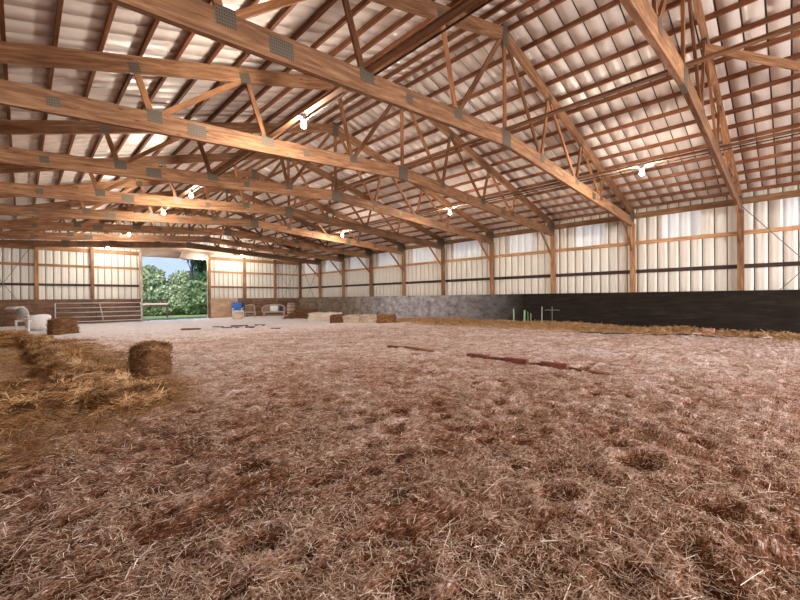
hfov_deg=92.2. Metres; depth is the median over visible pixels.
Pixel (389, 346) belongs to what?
block
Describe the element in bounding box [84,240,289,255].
trim
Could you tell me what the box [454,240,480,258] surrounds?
window
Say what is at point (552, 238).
wall post
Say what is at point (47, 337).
bale
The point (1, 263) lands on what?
trim
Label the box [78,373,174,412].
straw
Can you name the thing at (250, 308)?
wicker chair
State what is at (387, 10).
purlin
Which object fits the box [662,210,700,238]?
window
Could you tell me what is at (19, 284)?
trim
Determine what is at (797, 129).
brace
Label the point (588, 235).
window
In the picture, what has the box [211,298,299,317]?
baseboard
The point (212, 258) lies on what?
trim
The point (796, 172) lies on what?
purlin
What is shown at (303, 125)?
ceiling lamp
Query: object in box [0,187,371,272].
roof truss
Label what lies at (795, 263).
trim
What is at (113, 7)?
purlin
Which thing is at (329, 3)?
purlin
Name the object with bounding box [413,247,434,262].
window
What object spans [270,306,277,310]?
cushion
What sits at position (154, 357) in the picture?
bale
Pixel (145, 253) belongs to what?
trim
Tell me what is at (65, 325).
bale
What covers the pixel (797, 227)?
trim
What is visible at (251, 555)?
litter
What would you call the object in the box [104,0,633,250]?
roof truss
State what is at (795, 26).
brace
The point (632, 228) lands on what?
wall post
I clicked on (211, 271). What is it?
trim
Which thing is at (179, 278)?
shrub
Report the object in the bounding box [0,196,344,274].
roof truss
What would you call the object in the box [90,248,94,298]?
wall post
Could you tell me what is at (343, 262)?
wall post
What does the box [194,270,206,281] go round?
shrub
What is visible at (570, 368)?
pole
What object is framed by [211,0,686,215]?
purlin
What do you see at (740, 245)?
wall post
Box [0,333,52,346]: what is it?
straw
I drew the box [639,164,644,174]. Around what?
ceiling lamp
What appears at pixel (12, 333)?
bale
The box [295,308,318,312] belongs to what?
heap
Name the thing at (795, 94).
purlin
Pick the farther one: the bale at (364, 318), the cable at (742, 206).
the bale at (364, 318)
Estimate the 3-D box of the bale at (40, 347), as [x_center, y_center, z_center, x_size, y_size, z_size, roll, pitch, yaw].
[-7.715,1.176,8.471,0.846,0.474,1.620,-1,0,-42]
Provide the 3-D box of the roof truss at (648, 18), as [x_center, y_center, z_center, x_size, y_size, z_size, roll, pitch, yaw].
[4.364,-3.735,5.922,18.427,3.970,0.081,-1,0,-44]
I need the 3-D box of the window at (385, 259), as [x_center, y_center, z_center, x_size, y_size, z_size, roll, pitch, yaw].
[-0.771,-2.646,24.416,0.024,1.000,1.720,-1,0,-44]
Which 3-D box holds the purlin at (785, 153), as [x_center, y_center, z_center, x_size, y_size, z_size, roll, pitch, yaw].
[4.174,-3.874,16.482,0.045,0.096,39.653,-1,0,-44]
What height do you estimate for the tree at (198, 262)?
9.705 m
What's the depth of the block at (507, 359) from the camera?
7.49 m
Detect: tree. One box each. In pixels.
[142,264,165,293]
[183,259,206,272]
[186,259,195,279]
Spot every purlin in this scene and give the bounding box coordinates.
[0,0,16,218]
[34,0,63,203]
[43,3,117,231]
[55,19,159,231]
[72,0,212,221]
[84,0,259,219]
[106,3,297,207]
[111,0,370,223]
[115,0,492,241]
[119,0,337,206]
[122,6,393,222]
[141,0,435,212]
[153,0,462,210]
[165,0,487,208]
[171,0,540,214]
[172,0,516,208]
[176,0,565,214]
[194,0,620,214]
[207,0,757,225]
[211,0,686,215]
[216,5,799,228]
[231,30,799,229]
[240,73,799,238]
[248,53,799,229]
[248,91,799,241]
[256,108,799,243]
[267,123,799,245]
[277,136,799,247]
[285,160,799,254]
[292,171,799,256]
[298,149,799,248]
[302,181,799,258]
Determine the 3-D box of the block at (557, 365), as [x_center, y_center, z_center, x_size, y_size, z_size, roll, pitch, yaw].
[2.792,1.182,6.965,0.470,0.105,0.120,0,0,43]
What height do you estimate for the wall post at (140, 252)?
4.370 m
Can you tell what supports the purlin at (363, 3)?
attached to the roof truss
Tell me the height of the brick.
0.170 m
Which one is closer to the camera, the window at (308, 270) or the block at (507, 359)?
the block at (507, 359)
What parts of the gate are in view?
rail, rail, rail, rail, rail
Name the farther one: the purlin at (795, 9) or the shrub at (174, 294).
the shrub at (174, 294)
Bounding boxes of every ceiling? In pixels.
[0,0,543,231]
[175,0,799,257]
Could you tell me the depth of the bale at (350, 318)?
20.35 m
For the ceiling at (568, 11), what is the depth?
10.20 m
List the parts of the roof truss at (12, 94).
gusset plate, gusset plate, gusset plate, gusset plate, gusset plate, gusset plate, gusset plate, gusset plate, gusset plate, gusset plate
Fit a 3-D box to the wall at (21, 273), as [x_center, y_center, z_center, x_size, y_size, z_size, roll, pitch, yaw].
[-14.859,-2.196,25.532,18.520,6.990,0.024,-1,0,-44]
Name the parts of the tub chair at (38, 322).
seat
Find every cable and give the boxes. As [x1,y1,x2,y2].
[254,133,799,251]
[742,206,799,256]
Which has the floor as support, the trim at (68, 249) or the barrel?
the barrel
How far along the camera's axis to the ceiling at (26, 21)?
7.11 m
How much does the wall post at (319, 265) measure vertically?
3.984 m
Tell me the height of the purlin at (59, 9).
0.096 m
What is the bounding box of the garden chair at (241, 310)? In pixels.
[232,308,243,316]
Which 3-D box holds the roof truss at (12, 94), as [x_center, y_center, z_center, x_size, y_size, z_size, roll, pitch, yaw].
[0.100,-3.714,10.267,18.427,3.970,0.081,-1,0,-44]
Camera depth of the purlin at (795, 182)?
13.90 m
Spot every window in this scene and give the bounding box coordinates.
[305,263,315,273]
[326,260,338,271]
[350,257,365,268]
[379,252,396,266]
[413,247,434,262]
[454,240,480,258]
[510,233,531,253]
[576,223,604,246]
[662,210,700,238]
[780,197,799,226]
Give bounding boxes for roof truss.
[0,41,554,257]
[0,119,492,262]
[0,152,444,266]
[0,169,404,269]
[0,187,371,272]
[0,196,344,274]
[0,208,320,276]
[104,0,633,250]
[619,0,741,241]
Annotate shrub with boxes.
[143,291,165,316]
[153,284,189,314]
[166,269,199,286]
[181,280,206,314]
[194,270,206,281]
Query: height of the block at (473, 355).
0.105 m
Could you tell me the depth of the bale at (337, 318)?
20.61 m
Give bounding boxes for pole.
[404,346,433,351]
[489,356,502,360]
[569,367,609,374]
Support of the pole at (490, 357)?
on the floor
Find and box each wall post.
[34,247,38,298]
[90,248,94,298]
[139,251,142,320]
[207,255,210,317]
[243,258,245,297]
[273,260,276,297]
[298,263,301,296]
[318,264,320,296]
[342,261,344,296]
[369,257,372,295]
[402,253,405,295]
[441,248,444,294]
[489,242,493,293]
[550,234,555,292]
[630,223,635,291]
[737,209,743,290]
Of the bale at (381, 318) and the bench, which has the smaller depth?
the bale at (381, 318)
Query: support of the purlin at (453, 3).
attached to the ceiling at (26, 21)
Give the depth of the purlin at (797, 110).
11.08 m
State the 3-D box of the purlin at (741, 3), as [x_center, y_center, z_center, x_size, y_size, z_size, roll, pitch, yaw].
[0.307,-5.226,12.694,0.045,0.096,39.653,-1,0,-44]
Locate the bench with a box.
[262,304,284,317]
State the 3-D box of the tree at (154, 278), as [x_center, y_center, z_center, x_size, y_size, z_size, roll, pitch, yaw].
[-25.892,-1.118,39.061,3.833,5.112,4.614,-1,0,-25]
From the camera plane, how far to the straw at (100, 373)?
5.38 m
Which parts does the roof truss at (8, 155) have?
gusset plate, gusset plate, gusset plate, gusset plate, gusset plate, gusset plate, gusset plate, gusset plate, gusset plate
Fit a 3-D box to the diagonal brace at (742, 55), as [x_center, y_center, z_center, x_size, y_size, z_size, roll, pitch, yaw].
[8.041,-4.424,7.416,4.496,1.002,0.045,-1,0,-1]
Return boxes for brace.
[122,0,480,233]
[188,21,799,242]
[234,128,799,254]
[706,43,799,71]
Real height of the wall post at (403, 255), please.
3.984 m
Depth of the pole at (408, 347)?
9.31 m
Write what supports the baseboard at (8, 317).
on the floor
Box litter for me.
[0,329,799,599]
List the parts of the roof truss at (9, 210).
gusset plate, gusset plate, gusset plate, gusset plate, gusset plate, gusset plate, gusset plate, gusset plate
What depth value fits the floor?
2.99 m
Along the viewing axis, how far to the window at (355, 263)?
26.69 m
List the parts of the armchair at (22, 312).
backrest, leg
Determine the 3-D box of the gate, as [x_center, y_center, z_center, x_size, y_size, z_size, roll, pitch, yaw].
[-17.385,0.713,22.392,4.020,1.146,0.084,-1,0,-44]
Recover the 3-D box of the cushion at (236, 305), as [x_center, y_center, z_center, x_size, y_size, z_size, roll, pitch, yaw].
[-11.273,0.422,26.597,0.620,0.555,0.219,-1,0,-9]
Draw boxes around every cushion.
[232,302,241,309]
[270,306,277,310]
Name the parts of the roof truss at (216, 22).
gusset plate, gusset plate, gusset plate, gusset plate, gusset plate, gusset plate, gusset plate, gusset plate, gusset plate, gusset plate, gusset plate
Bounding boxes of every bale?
[0,329,31,337]
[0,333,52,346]
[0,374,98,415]
[16,333,54,348]
[21,336,65,350]
[22,339,64,355]
[24,342,68,363]
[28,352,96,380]
[29,347,82,364]
[32,350,85,372]
[46,316,79,334]
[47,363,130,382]
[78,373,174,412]
[126,339,174,376]
[307,312,322,320]
[320,312,341,320]
[330,314,346,322]
[342,314,359,322]
[359,314,376,322]
[376,313,395,322]
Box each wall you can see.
[0,214,298,317]
[301,184,799,296]
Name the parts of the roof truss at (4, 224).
gusset plate, gusset plate, gusset plate, gusset plate, gusset plate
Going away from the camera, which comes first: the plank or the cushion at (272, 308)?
the plank
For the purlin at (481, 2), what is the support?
attached to the ceiling at (26, 21)
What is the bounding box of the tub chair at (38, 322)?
[25,314,50,329]
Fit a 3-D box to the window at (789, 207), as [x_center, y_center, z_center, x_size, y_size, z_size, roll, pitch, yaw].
[12.021,-2.708,11.380,0.024,1.000,1.140,-1,0,-44]
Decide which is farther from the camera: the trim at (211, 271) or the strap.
the trim at (211, 271)
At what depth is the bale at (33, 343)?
9.13 m
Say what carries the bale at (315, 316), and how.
on the floor
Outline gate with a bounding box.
[54,302,141,321]
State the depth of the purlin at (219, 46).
7.50 m
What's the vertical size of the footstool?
0.425 m
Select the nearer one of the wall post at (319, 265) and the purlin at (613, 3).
the purlin at (613, 3)
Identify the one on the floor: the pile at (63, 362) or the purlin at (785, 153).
the pile at (63, 362)
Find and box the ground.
[82,314,206,323]
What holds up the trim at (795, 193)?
attached to the wall
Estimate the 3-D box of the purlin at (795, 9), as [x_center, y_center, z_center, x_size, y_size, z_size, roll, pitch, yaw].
[0.737,-5.076,13.115,0.045,0.096,39.653,-1,0,-44]
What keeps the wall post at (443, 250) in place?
on the floor
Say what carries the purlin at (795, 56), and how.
attached to the ceiling at (568, 11)
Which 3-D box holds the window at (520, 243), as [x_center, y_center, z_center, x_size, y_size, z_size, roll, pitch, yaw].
[5.625,-2.677,17.898,0.024,1.000,1.140,-1,0,-44]
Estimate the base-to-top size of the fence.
1.450 m
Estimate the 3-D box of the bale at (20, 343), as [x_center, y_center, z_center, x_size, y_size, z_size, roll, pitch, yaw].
[-10.064,1.174,10.701,0.847,0.498,1.641,-1,0,-38]
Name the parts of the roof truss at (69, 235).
gusset plate, gusset plate, gusset plate, gusset plate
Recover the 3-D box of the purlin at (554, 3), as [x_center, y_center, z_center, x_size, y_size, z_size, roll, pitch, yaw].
[-0.982,-5.677,11.431,0.045,0.096,39.653,-1,0,-44]
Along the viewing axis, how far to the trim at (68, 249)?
22.09 m
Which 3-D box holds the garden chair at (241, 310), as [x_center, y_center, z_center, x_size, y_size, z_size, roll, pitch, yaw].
[-11.096,0.766,26.433,0.670,0.998,0.725,-1,0,-9]
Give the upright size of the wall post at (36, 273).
4.370 m
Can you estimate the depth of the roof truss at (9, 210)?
14.78 m
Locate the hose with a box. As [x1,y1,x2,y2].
[580,332,762,338]
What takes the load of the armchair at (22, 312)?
on the floor
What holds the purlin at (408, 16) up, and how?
attached to the ceiling at (26, 21)
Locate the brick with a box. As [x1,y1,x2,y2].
[702,328,714,332]
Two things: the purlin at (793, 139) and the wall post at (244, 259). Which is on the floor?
the wall post at (244, 259)
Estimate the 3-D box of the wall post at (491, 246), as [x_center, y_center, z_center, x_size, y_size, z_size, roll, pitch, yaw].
[4.491,-0.843,18.827,0.160,3.984,0.160,-1,0,-44]
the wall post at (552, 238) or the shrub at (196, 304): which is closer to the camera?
the wall post at (552, 238)
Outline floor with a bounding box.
[0,315,799,599]
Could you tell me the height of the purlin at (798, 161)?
0.096 m
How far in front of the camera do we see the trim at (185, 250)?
25.90 m
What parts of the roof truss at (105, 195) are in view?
gusset plate, gusset plate, gusset plate, gusset plate, gusset plate, gusset plate, gusset plate, gusset plate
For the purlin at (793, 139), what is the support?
attached to the ceiling at (568, 11)
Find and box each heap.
[283,312,308,318]
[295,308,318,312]
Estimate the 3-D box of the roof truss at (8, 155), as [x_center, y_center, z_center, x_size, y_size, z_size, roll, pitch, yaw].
[-2.032,-3.704,12.440,18.427,3.970,0.081,-1,0,-44]
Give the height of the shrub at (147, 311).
2.355 m
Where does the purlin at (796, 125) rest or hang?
attached to the ceiling at (568, 11)
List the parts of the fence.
rail, rail, rail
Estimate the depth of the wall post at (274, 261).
30.19 m
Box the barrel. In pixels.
[287,303,295,314]
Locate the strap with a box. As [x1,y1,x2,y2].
[0,247,29,287]
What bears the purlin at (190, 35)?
attached to the ceiling at (26, 21)
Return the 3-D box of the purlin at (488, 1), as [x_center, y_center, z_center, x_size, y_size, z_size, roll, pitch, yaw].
[-3.838,-3.190,9.036,0.028,0.024,38.253,-1,0,-44]
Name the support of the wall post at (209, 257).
on the floor
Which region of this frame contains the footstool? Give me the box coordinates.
[232,312,242,318]
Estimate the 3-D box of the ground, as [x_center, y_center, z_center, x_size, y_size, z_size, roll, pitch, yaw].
[-36.278,1.449,51.260,110.000,0.040,66.500,-1,0,-44]
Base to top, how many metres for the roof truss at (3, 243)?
3.970 m
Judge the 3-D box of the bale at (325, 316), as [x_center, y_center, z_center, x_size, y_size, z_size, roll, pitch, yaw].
[-3.968,0.965,22.179,1.413,0.627,0.790,0,0,21]
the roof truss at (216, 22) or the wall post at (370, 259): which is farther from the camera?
the wall post at (370, 259)
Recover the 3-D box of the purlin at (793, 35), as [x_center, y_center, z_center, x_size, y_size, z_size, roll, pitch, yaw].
[1.167,-4.926,13.536,0.045,0.096,39.653,-1,0,-44]
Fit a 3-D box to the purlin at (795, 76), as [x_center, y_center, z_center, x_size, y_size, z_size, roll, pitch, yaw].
[2.026,-4.625,14.377,0.045,0.096,39.653,-1,0,-44]
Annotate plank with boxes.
[181,328,200,329]
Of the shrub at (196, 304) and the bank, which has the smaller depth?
the bank
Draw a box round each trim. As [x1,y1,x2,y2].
[0,262,138,269]
[0,283,138,286]
[1,247,138,255]
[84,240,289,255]
[104,247,239,256]
[140,250,209,259]
[211,257,298,264]
[211,271,298,275]
[211,286,298,288]
[301,190,799,263]
[301,225,799,275]
[301,261,799,288]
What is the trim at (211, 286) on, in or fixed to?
attached to the wall at (21, 273)
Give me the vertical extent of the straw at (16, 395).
0.493 m
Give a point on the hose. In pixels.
(580, 332)
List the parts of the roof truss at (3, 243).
gusset plate, gusset plate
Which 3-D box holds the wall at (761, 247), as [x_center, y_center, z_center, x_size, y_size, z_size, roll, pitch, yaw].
[5.669,-1.141,17.865,0.024,4.567,39.553,-1,0,-44]
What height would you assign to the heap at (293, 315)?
0.512 m
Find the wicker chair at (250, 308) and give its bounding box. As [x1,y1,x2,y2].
[243,304,255,317]
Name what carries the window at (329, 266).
in the wall at (761, 247)
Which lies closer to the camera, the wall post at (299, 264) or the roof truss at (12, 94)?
the roof truss at (12, 94)
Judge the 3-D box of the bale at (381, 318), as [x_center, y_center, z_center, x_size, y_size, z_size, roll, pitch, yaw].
[-0.730,0.974,20.094,1.126,0.590,0.644,0,0,14]
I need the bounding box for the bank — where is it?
[388,317,799,340]
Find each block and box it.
[388,345,403,347]
[467,353,489,358]
[503,357,528,364]
[540,361,568,369]
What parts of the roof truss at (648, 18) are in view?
gusset plate, gusset plate, gusset plate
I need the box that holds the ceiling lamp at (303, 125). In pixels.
[299,111,307,128]
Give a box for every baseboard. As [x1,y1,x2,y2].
[0,299,140,326]
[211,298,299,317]
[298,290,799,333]
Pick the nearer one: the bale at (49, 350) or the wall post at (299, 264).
the bale at (49, 350)
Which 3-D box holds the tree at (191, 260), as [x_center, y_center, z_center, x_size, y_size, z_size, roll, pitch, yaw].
[-20.750,-3.640,38.599,3.095,10.062,2.901,-1,0,-8]
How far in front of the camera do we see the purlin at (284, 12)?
7.01 m
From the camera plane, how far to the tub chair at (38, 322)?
16.78 m
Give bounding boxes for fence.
[143,299,167,316]
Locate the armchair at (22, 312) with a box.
[4,306,32,330]
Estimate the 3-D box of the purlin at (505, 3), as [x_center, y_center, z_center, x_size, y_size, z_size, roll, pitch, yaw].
[-1.647,-5.455,10.777,0.045,0.096,39.653,-1,0,-44]
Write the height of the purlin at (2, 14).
0.096 m
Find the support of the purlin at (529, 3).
attached to the roof truss
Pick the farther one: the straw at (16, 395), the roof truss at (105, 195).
the roof truss at (105, 195)
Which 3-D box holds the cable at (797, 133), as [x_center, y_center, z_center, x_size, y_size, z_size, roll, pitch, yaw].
[1.549,-3.309,14.324,0.028,0.024,38.253,-1,0,-44]
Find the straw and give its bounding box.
[0,336,207,485]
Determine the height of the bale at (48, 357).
0.488 m
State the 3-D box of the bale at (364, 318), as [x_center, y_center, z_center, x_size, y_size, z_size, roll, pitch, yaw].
[-1.643,0.995,20.315,1.140,0.585,0.639,0,0,14]
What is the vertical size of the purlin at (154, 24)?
0.096 m
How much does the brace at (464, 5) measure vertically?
0.042 m

